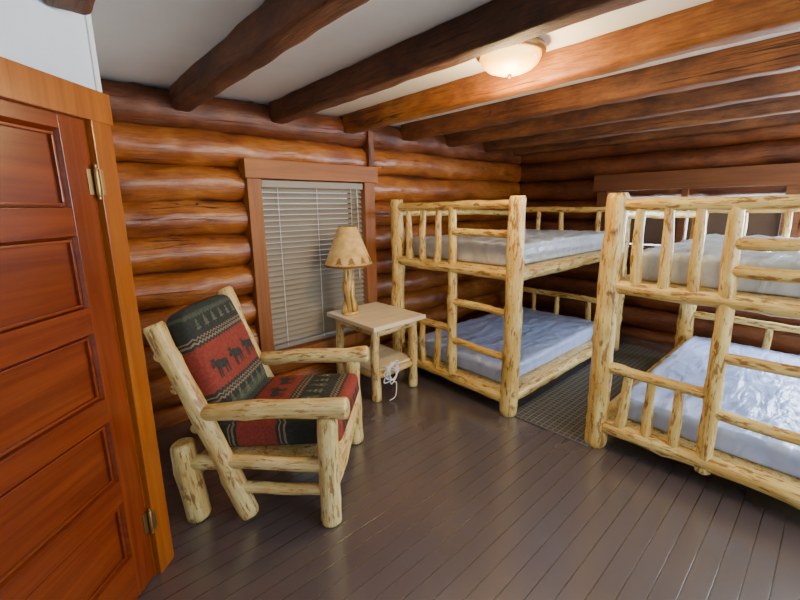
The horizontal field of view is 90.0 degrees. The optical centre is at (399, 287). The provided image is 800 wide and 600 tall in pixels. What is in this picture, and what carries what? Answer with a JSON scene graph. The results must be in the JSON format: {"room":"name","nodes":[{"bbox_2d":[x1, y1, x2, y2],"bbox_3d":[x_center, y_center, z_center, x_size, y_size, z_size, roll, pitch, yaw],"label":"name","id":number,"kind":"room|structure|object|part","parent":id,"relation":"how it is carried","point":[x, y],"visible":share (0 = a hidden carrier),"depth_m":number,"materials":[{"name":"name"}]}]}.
{"room":"dormitory","nodes":[
{"label":"dormitory","id":0,"kind":"room"},
{"bbox_2d":[0,0,95,89],"bbox_3d":[-1.340,0.192,1.094,0.747,2.420,3.154,-4,12,-14],"label":"wall","id":1,"kind":"structure","parent":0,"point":[38,35],"depth_m":1.27,"materials":[{"name":"paint"}]},
{"bbox_2d":[0,14,173,575],"bbox_3d":[-1.163,0.180,1.143,0.129,2.420,1.043,0,12,3],"label":"door frame","id":2,"kind":"structure","parent":1,"relation":"attached to","point":[20,83],"depth_m":1.53,"materials":[{"name":"brown wood"}]},
{"bbox_2d":[0,99,157,599],"bbox_3d":[-1.109,0.419,1.206,0.101,1.900,0.837,0,12,3],"label":"door","id":3,"kind":"structure","parent":2,"relation":"in","point":[74,523],"depth_m":1.32,"materials":[{"name":"brown wood"}]},
{"bbox_2d":[100,79,521,430],"bbox_3d":[-0.195,-0.437,4.282,5.450,2.508,0.303,-11,15,-41],"label":"wall","id":4,"kind":"structure","parent":0,"point":[182,187],"depth_m":3.07,"materials":[{"name":"brown wood"}]},
{"bbox_2d":[238,158,377,367],"bbox_3d":[-0.757,-0.252,3.679,1.295,1.705,0.215,-11,15,-41],"label":"window","id":5,"kind":"structure","parent":4,"relation":"in","point":[253,170],"depth_m":3.36,"materials":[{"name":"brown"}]},
{"bbox_2d":[261,180,363,349],"bbox_3d":[-0.737,-0.230,3.658,1.000,1.430,0.079,-11,15,-41],"label":"window blind","id":6,"kind":"object","parent":5,"relation":"attached to","point":[300,309],"visible":0.73,"depth_m":3.57,"materials":[{"name":"beige plastic"}]},
{"bbox_3d":[-0.735,0.457,3.805,0.986,0.025,0.050,-11,15,-41],"label":"rail","id":7,"kind":"part","parent":6,"relation":"part of","materials":[{"name":"beige"}]},
{"bbox_3d":[-0.814,-0.227,3.745,1.020,1.430,0.030,-11,15,-41],"label":"sash","id":8,"kind":"part","parent":5,"relation":"part of","materials":[{"name":"grey"}]},
{"bbox_2d":[363,131,373,166],"bbox_3d":[-0.307,-1.329,3.856,0.060,0.325,0.100,-11,15,-41],"label":"trim","id":9,"kind":"structure","parent":4,"relation":"attached to","point":[368,147],"depth_m":3.82,"materials":[{"name":"brown wood"}]},
{"bbox_2d":[91,0,799,126],"bbox_3d":[0.960,-1.254,1.845,7.000,0.060,5.450,-11,15,-41],"label":"ceiling","id":10,"kind":"structure","parent":0,"point":[151,43],"depth_m":1.99,"materials":[{"name":"white paint"}]},
{"bbox_2d":[44,0,94,14],"bbox_3d":[0.081,-0.737,0.029,0.141,0.175,3.500,-11,15,-41],"label":"ceiling beam","id":11,"kind":"structure","parent":10,"relation":"attached to","point":[83,7],"depth_m":1.26,"materials":[{"name":"brown wood"}]},
{"bbox_2d":[170,0,368,111],"bbox_3d":[0.120,-0.961,0.983,0.142,0.175,4.900,-11,15,-41],"label":"ceiling beam","id":12,"kind":"structure","parent":10,"relation":"attached to","point":[275,27],"depth_m":1.74,"materials":[{"name":"brown wood"}]},
{"bbox_2d":[269,0,645,123],"bbox_3d":[0.639,-1.060,1.442,0.142,0.176,4.900,-11,15,-41],"label":"ceiling beam","id":13,"kind":"structure","parent":10,"relation":"attached to","point":[494,25],"depth_m":1.84,"materials":[{"name":"brown wood"}]},
{"bbox_2d":[476,37,546,78],"bbox_3d":[0.581,-1.192,2.112,0.360,0.160,0.360,-11,15,-41],"label":"ceiling light","id":14,"kind":"object","parent":10,"relation":"attached to","point":[520,58],"visible":0.84,"depth_m":2.02,"materials":[{"name":"white glass"}]},
{"bbox_3d":[0.581,-1.182,2.114,0.316,0.100,0.316,-11,15,-41],"label":"lamp shade","id":15,"kind":"part","parent":14,"relation":"part of","materials":[{"name":"white glass"}]},
{"bbox_2d":[342,0,799,133],"bbox_3d":[1.157,-1.161,1.901,0.142,0.176,4.900,-11,15,-41],"label":"ceiling beam","id":16,"kind":"structure","parent":10,"relation":"attached to","point":[714,23],"depth_m":1.95,"materials":[{"name":"brown wood"}]},
{"bbox_2d":[400,31,799,140],"bbox_3d":[1.684,-1.263,2.366,0.140,0.175,4.900,-11,15,-41],"label":"ceiling beam","id":17,"kind":"structure","parent":10,"relation":"attached to","point":[780,54],"depth_m":2.51,"materials":[{"name":"brown wood"}]},
{"bbox_2d":[445,70,799,146],"bbox_3d":[2.195,-1.363,2.818,0.143,0.177,4.900,-11,15,-41],"label":"ceiling beam","id":18,"kind":"structure","parent":10,"relation":"attached to","point":[787,83],"depth_m":3.06,"materials":[{"name":"brown wood"}]},
{"bbox_2d":[483,94,799,151],"bbox_3d":[2.714,-1.460,3.277,0.139,0.174,4.900,-11,15,-41],"label":"ceiling beam","id":19,"kind":"structure","parent":10,"relation":"attached to","point":[786,104],"depth_m":3.57,"materials":[{"name":"brown wood"}]},
{"bbox_2d":[513,112,799,155],"bbox_3d":[3.203,-1.555,3.710,0.143,0.176,4.900,-11,15,-41],"label":"ceiling beam","id":20,"kind":"structure","parent":10,"relation":"attached to","point":[789,118],"depth_m":4.10,"materials":[{"name":"brown wood"}]},
{"bbox_2d":[137,335,799,599],"bbox_3d":[0.990,1.175,2.339,7.000,0.060,5.450,-11,15,-41],"label":"floor","id":21,"kind":"structure","parent":0,"point":[445,495],"depth_m":2.06,"materials":[{"name":"brown wood"}]},
{"bbox_2d":[143,285,368,527],"bbox_3d":[-0.715,0.601,2.354,0.988,1.109,0.866,0,12,3],"label":"armchair","id":22,"kind":"object","parent":21,"relation":"on","point":[244,416],"visible":1,"depth_m":2.05,"materials":[{"name":"brown wood"}]},
{"bbox_3d":[-1.093,0.428,2.335,0.059,0.065,0.730,0,12,3],"label":"rail","id":23,"kind":"part","parent":22,"relation":"part of","materials":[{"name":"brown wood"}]},
{"bbox_3d":[-1.085,0.998,2.081,0.152,0.448,0.128,0,12,3],"label":"leg","id":24,"kind":"part","parent":22,"relation":"part of","materials":[{"name":"brown wood"}]},
{"bbox_3d":[-1.013,0.645,2.375,0.062,0.065,0.730,0,12,3],"label":"rail","id":25,"kind":"part","parent":22,"relation":"part of","materials":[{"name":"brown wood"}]},
{"bbox_3d":[-0.983,0.681,2.008,0.470,1.060,0.110,0,12,3],"label":"post","id":26,"kind":"part","parent":22,"relation":"part of","materials":[{"name":"brown wood"}]},
{"bbox_2d":[166,294,267,426],"bbox_3d":[-1.015,0.381,2.285,0.321,0.636,0.545,0,12,3],"label":"cushion","id":27,"kind":"object","parent":22,"relation":"on","point":[212,339],"depth_m":2.14,"materials":[{"name":"fabric"}]},
{"bbox_3d":[-0.946,0.520,2.719,0.484,1.091,0.111,0,12,3],"label":"post","id":28,"kind":"part","parent":22,"relation":"part of","materials":[{"name":"brown wood"}]},
{"bbox_3d":[-0.712,0.888,2.038,0.710,0.076,0.084,0,12,3],"label":"rail","id":29,"kind":"part","parent":22,"relation":"part of","materials":[{"name":"brown wood"}]},
{"bbox_3d":[-0.615,0.594,1.968,0.734,0.134,0.113,0,12,3],"label":"arm","id":30,"kind":"part","parent":22,"relation":"part of","materials":[{"name":"brown wood"}]},
{"bbox_2d":[220,373,358,446],"bbox_3d":[-0.611,0.694,2.361,0.666,0.200,0.610,0,12,3],"label":"seat cushion","id":31,"kind":"object","parent":22,"relation":"on","point":[267,432],"depth_m":2.15,"materials":[{"name":"fabric"}]},
{"bbox_3d":[-0.574,0.450,2.683,0.734,0.138,0.111,0,12,3],"label":"arm","id":32,"kind":"part","parent":22,"relation":"part of","materials":[{"name":"brown wood"}]},
{"bbox_3d":[-0.357,0.920,2.020,0.114,0.600,0.113,0,12,3],"label":"leg","id":33,"kind":"part","parent":22,"relation":"part of","materials":[{"name":"brown wood"}]},
{"bbox_3d":[-0.343,0.995,2.407,0.077,0.071,0.730,0,12,3],"label":"rail","id":34,"kind":"part","parent":22,"relation":"part of","materials":[{"name":"brown wood"}]},
{"bbox_3d":[-0.336,0.857,2.379,0.096,0.096,0.730,0,12,3],"label":"rail","id":35,"kind":"part","parent":22,"relation":"part of","materials":[{"name":"brown wood"}]},
{"bbox_3d":[-0.316,0.774,2.733,0.117,0.600,0.126,0,12,3],"label":"leg","id":36,"kind":"part","parent":22,"relation":"part of","materials":[{"name":"brown wood"}]},
{"bbox_2d":[327,302,425,402],"bbox_3d":[-0.215,0.554,3.628,0.580,0.672,0.688,-11,15,-41],"label":"side table","id":37,"kind":"object","parent":21,"relation":"on","point":[375,319],"visible":0.89,"depth_m":3.49,"materials":[{"name":"brown wood"}]},
{"bbox_3d":[-0.547,0.567,3.681,0.085,0.635,0.080,-11,15,-41],"label":"leg","id":38,"kind":"part","parent":37,"relation":"part of","materials":[{"name":"brown wood"}]},
{"bbox_2d":[324,226,372,315],"bbox_3d":[-0.444,-0.151,3.489,0.426,0.769,0.426,-11,15,-41],"label":"table lamp","id":39,"kind":"object","parent":37,"relation":"on","point":[348,251],"visible":1,"depth_m":3.35,"materials":[{"name":"brown wood"}]},
{"bbox_3d":[-0.447,-0.363,3.446,0.426,0.337,0.426,-11,15,-41],"label":"lamp shade","id":40,"kind":"part","parent":39,"relation":"part of","materials":[{"name":"brown"}]},
{"bbox_3d":[-0.377,0.337,3.439,0.063,0.059,0.520,-11,15,-41],"label":"apron rail","id":41,"kind":"part","parent":37,"relation":"part of","materials":[{"name":"brown wood"}]},
{"bbox_3d":[-0.373,0.700,3.512,0.066,0.059,0.520,-11,15,-41],"label":"rail","id":42,"kind":"part","parent":37,"relation":"part of","materials":[{"name":"brown wood"}]},
{"bbox_3d":[-0.200,0.639,3.305,0.086,0.635,0.081,-11,15,-41],"label":"leg","id":43,"kind":"part","parent":37,"relation":"part of","materials":[{"name":"brown wood"}]},
{"bbox_2d":[364,360,398,400],"bbox_3d":[-0.199,0.748,3.494,0.186,0.338,0.455,-11,15,-41],"label":"power cord","id":44,"kind":"object","parent":37,"relation":"hanging from","point":[387,370],"visible":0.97,"depth_m":3.34,"materials":[{"name":"white plastic"}]},
{"bbox_2d":[360,344,409,371],"bbox_3d":[-0.215,0.631,3.644,0.470,0.020,0.499,-11,15,-41],"label":"shelf","id":45,"kind":"object","parent":37,"relation":"attached to","point":[387,355],"depth_m":3.58,"materials":[{"name":"beige wood"}]},
{"bbox_3d":[-0.045,0.342,3.389,0.420,0.061,0.059,-11,15,-41],"label":"apron rail","id":46,"kind":"part","parent":37,"relation":"part of","materials":[{"name":"brown wood"}]},
{"bbox_3d":[-0.038,0.700,3.459,0.420,0.064,0.060,-11,15,-41],"label":"rail","id":47,"kind":"part","parent":37,"relation":"part of","materials":[{"name":"brown wood"}]},
{"bbox_3d":[0.117,0.579,3.581,0.090,0.635,0.085,-11,15,-41],"label":"leg","id":48,"kind":"part","parent":37,"relation":"part of","materials":[{"name":"brown wood"}]},
{"bbox_2d":[390,195,630,416],"bbox_3d":[1.173,-0.066,4.105,2.204,1.665,1.431,-11,15,-41],"label":"bunk bed","id":49,"kind":"object","parent":21,"relation":"on","point":[512,387],"visible":0.73,"depth_m":3.38,"materials":[{"name":"brown wood"}]},
{"bbox_3d":[-0.019,-0.009,3.894,0.143,1.665,0.142,-11,15,-41],"label":"post","id":50,"kind":"part","parent":49,"relation":"part of","materials":[{"name":"brown wood"}]},
{"bbox_3d":[0.227,0.299,3.687,0.081,0.080,0.659,-11,15,-41],"label":"rail","id":51,"kind":"part","parent":49,"relation":"part of","materials":[{"name":"brown wood"}]},
{"bbox_3d":[0.414,0.768,3.567,0.111,0.117,1.215,-11,15,-41],"label":"rail","id":52,"kind":"part","parent":49,"relation":"part of","materials":[{"name":"brown wood"}]},
{"bbox_3d":[0.403,-0.175,3.376,0.099,0.095,1.216,-11,15,-41],"label":"rail","id":53,"kind":"part","parent":49,"relation":"part of","materials":[{"name":"brown wood"}]},
{"bbox_3d":[0.445,0.071,3.384,0.092,1.501,0.104,-11,15,-41],"label":"ladder post","id":54,"kind":"part","parent":49,"relation":"part of","materials":[{"name":"brown wood"}]},
{"bbox_3d":[0.399,-0.672,3.277,0.080,0.088,1.215,-11,15,-41],"label":"rail","id":55,"kind":"part","parent":49,"relation":"part of","materials":[{"name":"brown wood"}]},
{"bbox_3d":[0.736,-0.830,4.432,2.001,0.100,0.071,-11,15,-41],"label":"guard rail","id":56,"kind":"part","parent":49,"relation":"part of","materials":[{"name":"brown wood"}]},
{"bbox_2d":[417,307,593,382],"bbox_3d":[1.179,0.501,4.220,1.891,0.154,1.123,-11,15,-41],"label":"mattress","id":57,"kind":"object","parent":49,"relation":"on","point":[545,336],"visible":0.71,"depth_m":3.93,"materials":[{"name":"blue plastic"}]},
{"bbox_2d":[413,229,604,265],"bbox_3d":[1.167,-0.459,4.026,1.890,0.193,1.133,-11,15,-41],"label":"mattress","id":58,"kind":"object","parent":49,"relation":"on","point":[540,245],"visible":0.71,"depth_m":3.46,"materials":[{"name":"grey plastic"}]},
{"bbox_3d":[0.839,0.169,2.969,0.149,1.665,0.155,-11,15,-41],"label":"post","id":59,"kind":"part","parent":49,"relation":"part of","materials":[{"name":"brown wood"}]},
{"bbox_3d":[1.940,0.082,4.841,0.073,0.075,1.215,-11,15,-41],"label":"rail","id":60,"kind":"part","parent":49,"relation":"part of","materials":[{"name":"brown wood"}]},
{"bbox_3d":[1.594,-0.231,3.592,2.000,0.096,0.103,-11,15,-41],"label":"rail","id":61,"kind":"part","parent":49,"relation":"part of","materials":[{"name":"brown wood"}]},
{"bbox_3d":[1.927,-0.910,4.638,0.075,0.074,1.215,-11,15,-41],"label":"rail","id":62,"kind":"part","parent":49,"relation":"part of","materials":[{"name":"brown wood"}]},
{"bbox_3d":[1.608,0.710,3.781,2.000,0.107,0.102,-11,15,-41],"label":"rail","id":63,"kind":"part","parent":49,"relation":"part of","materials":[{"name":"brown wood"}]},
{"bbox_3d":[2.359,-0.096,4.318,0.148,1.610,0.156,-11,15,-41],"label":"post","id":64,"kind":"part","parent":49,"relation":"part of","materials":[{"name":"brown wood"}]},
{"bbox_2d":[515,343,667,446],"bbox_3d":[1.932,0.855,3.675,2.350,0.012,0.600,-11,15,-41],"label":"floor mat","id":65,"kind":"object","parent":21,"relation":"on","point":[562,409],"visible":0.47,"depth_m":3.33,"materials":[{"name":"grey fabric"}]},
{"bbox_2d":[585,193,799,509],"bbox_3d":[2.510,0.189,2.770,2.216,1.665,1.434,-11,15,-41],"label":"bunk bed","id":66,"kind":"object","parent":21,"relation":"on","point":[603,418],"visible":0.81,"depth_m":2.23,"materials":[{"name":"brown wood"}]},
{"bbox_3d":[1.318,0.246,2.560,0.155,1.665,0.143,-11,15,-41],"label":"post","id":67,"kind":"part","parent":66,"relation":"part of","materials":[{"name":"brown wood"}]},
{"bbox_3d":[2.089,0.759,3.369,2.000,0.104,0.108,-11,15,-41],"label":"rail","id":68,"kind":"part","parent":66,"relation":"part of","materials":[{"name":"brown wood"}]},
{"bbox_3d":[1.524,0.545,2.391,0.077,0.075,0.547,-11,15,-41],"label":"rail","id":69,"kind":"part","parent":66,"relation":"part of","materials":[{"name":"brown wood"}]},
{"bbox_3d":[2.073,-0.575,3.097,2.001,0.098,0.072,-11,15,-41],"label":"guard rail","id":70,"kind":"part","parent":66,"relation":"part of","materials":[{"name":"brown wood"}]},
{"bbox_3d":[2.845,-0.020,3.915,0.144,1.610,0.144,5,13,27],"label":"post","id":71,"kind":"part","parent":66,"relation":"part of","materials":[{"name":"brown wood"}]},
{"bbox_3d":[1.756,0.990,2.227,0.110,0.112,1.220,-11,15,-41],"label":"rail","id":72,"kind":"part","parent":66,"relation":"part of","materials":[{"name":"brown wood"}]},
{"bbox_3d":[1.745,0.077,2.041,0.094,0.092,1.220,-11,15,-41],"label":"rail","id":73,"kind":"part","parent":66,"relation":"part of","materials":[{"name":"brown wood"}]},
{"bbox_2d":[617,336,799,477],"bbox_3d":[2.518,0.727,2.878,1.890,0.155,1.128,-11,15,-41],"label":"mattress","id":74,"kind":"object","parent":66,"relation":"on","point":[764,397],"visible":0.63,"depth_m":2.58,"materials":[{"name":"blue plastic"}]},
{"bbox_3d":[1.737,-0.413,1.940,0.079,0.078,1.220,-11,15,-41],"label":"rail","id":75,"kind":"part","parent":66,"relation":"part of","materials":[{"name":"brown wood"}]},
{"bbox_3d":[1.706,0.310,2.134,0.089,1.501,0.099,-11,15,-41],"label":"ladder post","id":76,"kind":"part","parent":66,"relation":"part of","materials":[{"name":"brown wood"}]},
{"bbox_2d":[642,234,799,297],"bbox_3d":[2.506,-0.205,2.688,1.891,0.196,1.140,-11,15,-41],"label":"mattress","id":77,"kind":"object","parent":66,"relation":"on","point":[713,244],"visible":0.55,"depth_m":2.20,"materials":[{"name":"grey plastic"}]},
{"bbox_3d":[3.277,0.336,3.502,0.076,0.076,1.220,-11,15,-41],"label":"rail","id":78,"kind":"part","parent":66,"relation":"part of","materials":[{"name":"brown wood"}]},
{"bbox_3d":[3.267,-0.653,3.303,0.075,0.080,1.220,-11,15,-41],"label":"rail","id":79,"kind":"part","parent":66,"relation":"part of","materials":[{"name":"brown wood"}]},
{"bbox_2d":[518,124,799,354],"bbox_3d":[3.387,-0.453,4.166,0.287,2.506,5.250,-11,15,-41],"label":"wall","id":80,"kind":"structure","parent":0,"point":[557,178],"depth_m":4.64,"materials":[{"name":"brown wood"}]},
{"bbox_2d":[593,163,799,255],"bbox_3d":[3.116,-0.775,4.273,0.215,0.940,2.020,-11,15,-41],"label":"window","id":81,"kind":"structure","parent":80,"relation":"in","point":[788,174],"depth_m":4.09,"materials":[{"name":"brown wood"}]},
{"bbox_2d":[629,210,678,246],"bbox_3d":[2.815,-0.745,4.654,0.050,0.520,0.730,-11,15,-41],"label":"window blind","id":82,"kind":"object","parent":81,"relation":"attached to","point":[653,229],"visible":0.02,"depth_m":4.58,"materials":[{"name":"brown"}]},
{"bbox_2d":[686,210,781,239],"bbox_3d":[3.358,-0.631,4.064,0.050,0.520,0.730,-11,15,-41],"label":"window blind","id":83,"kind":"object","parent":81,"relation":"attached to","point":[766,224],"visible":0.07,"depth_m":3.94,"materials":[{"name":"brown"}]}
]}

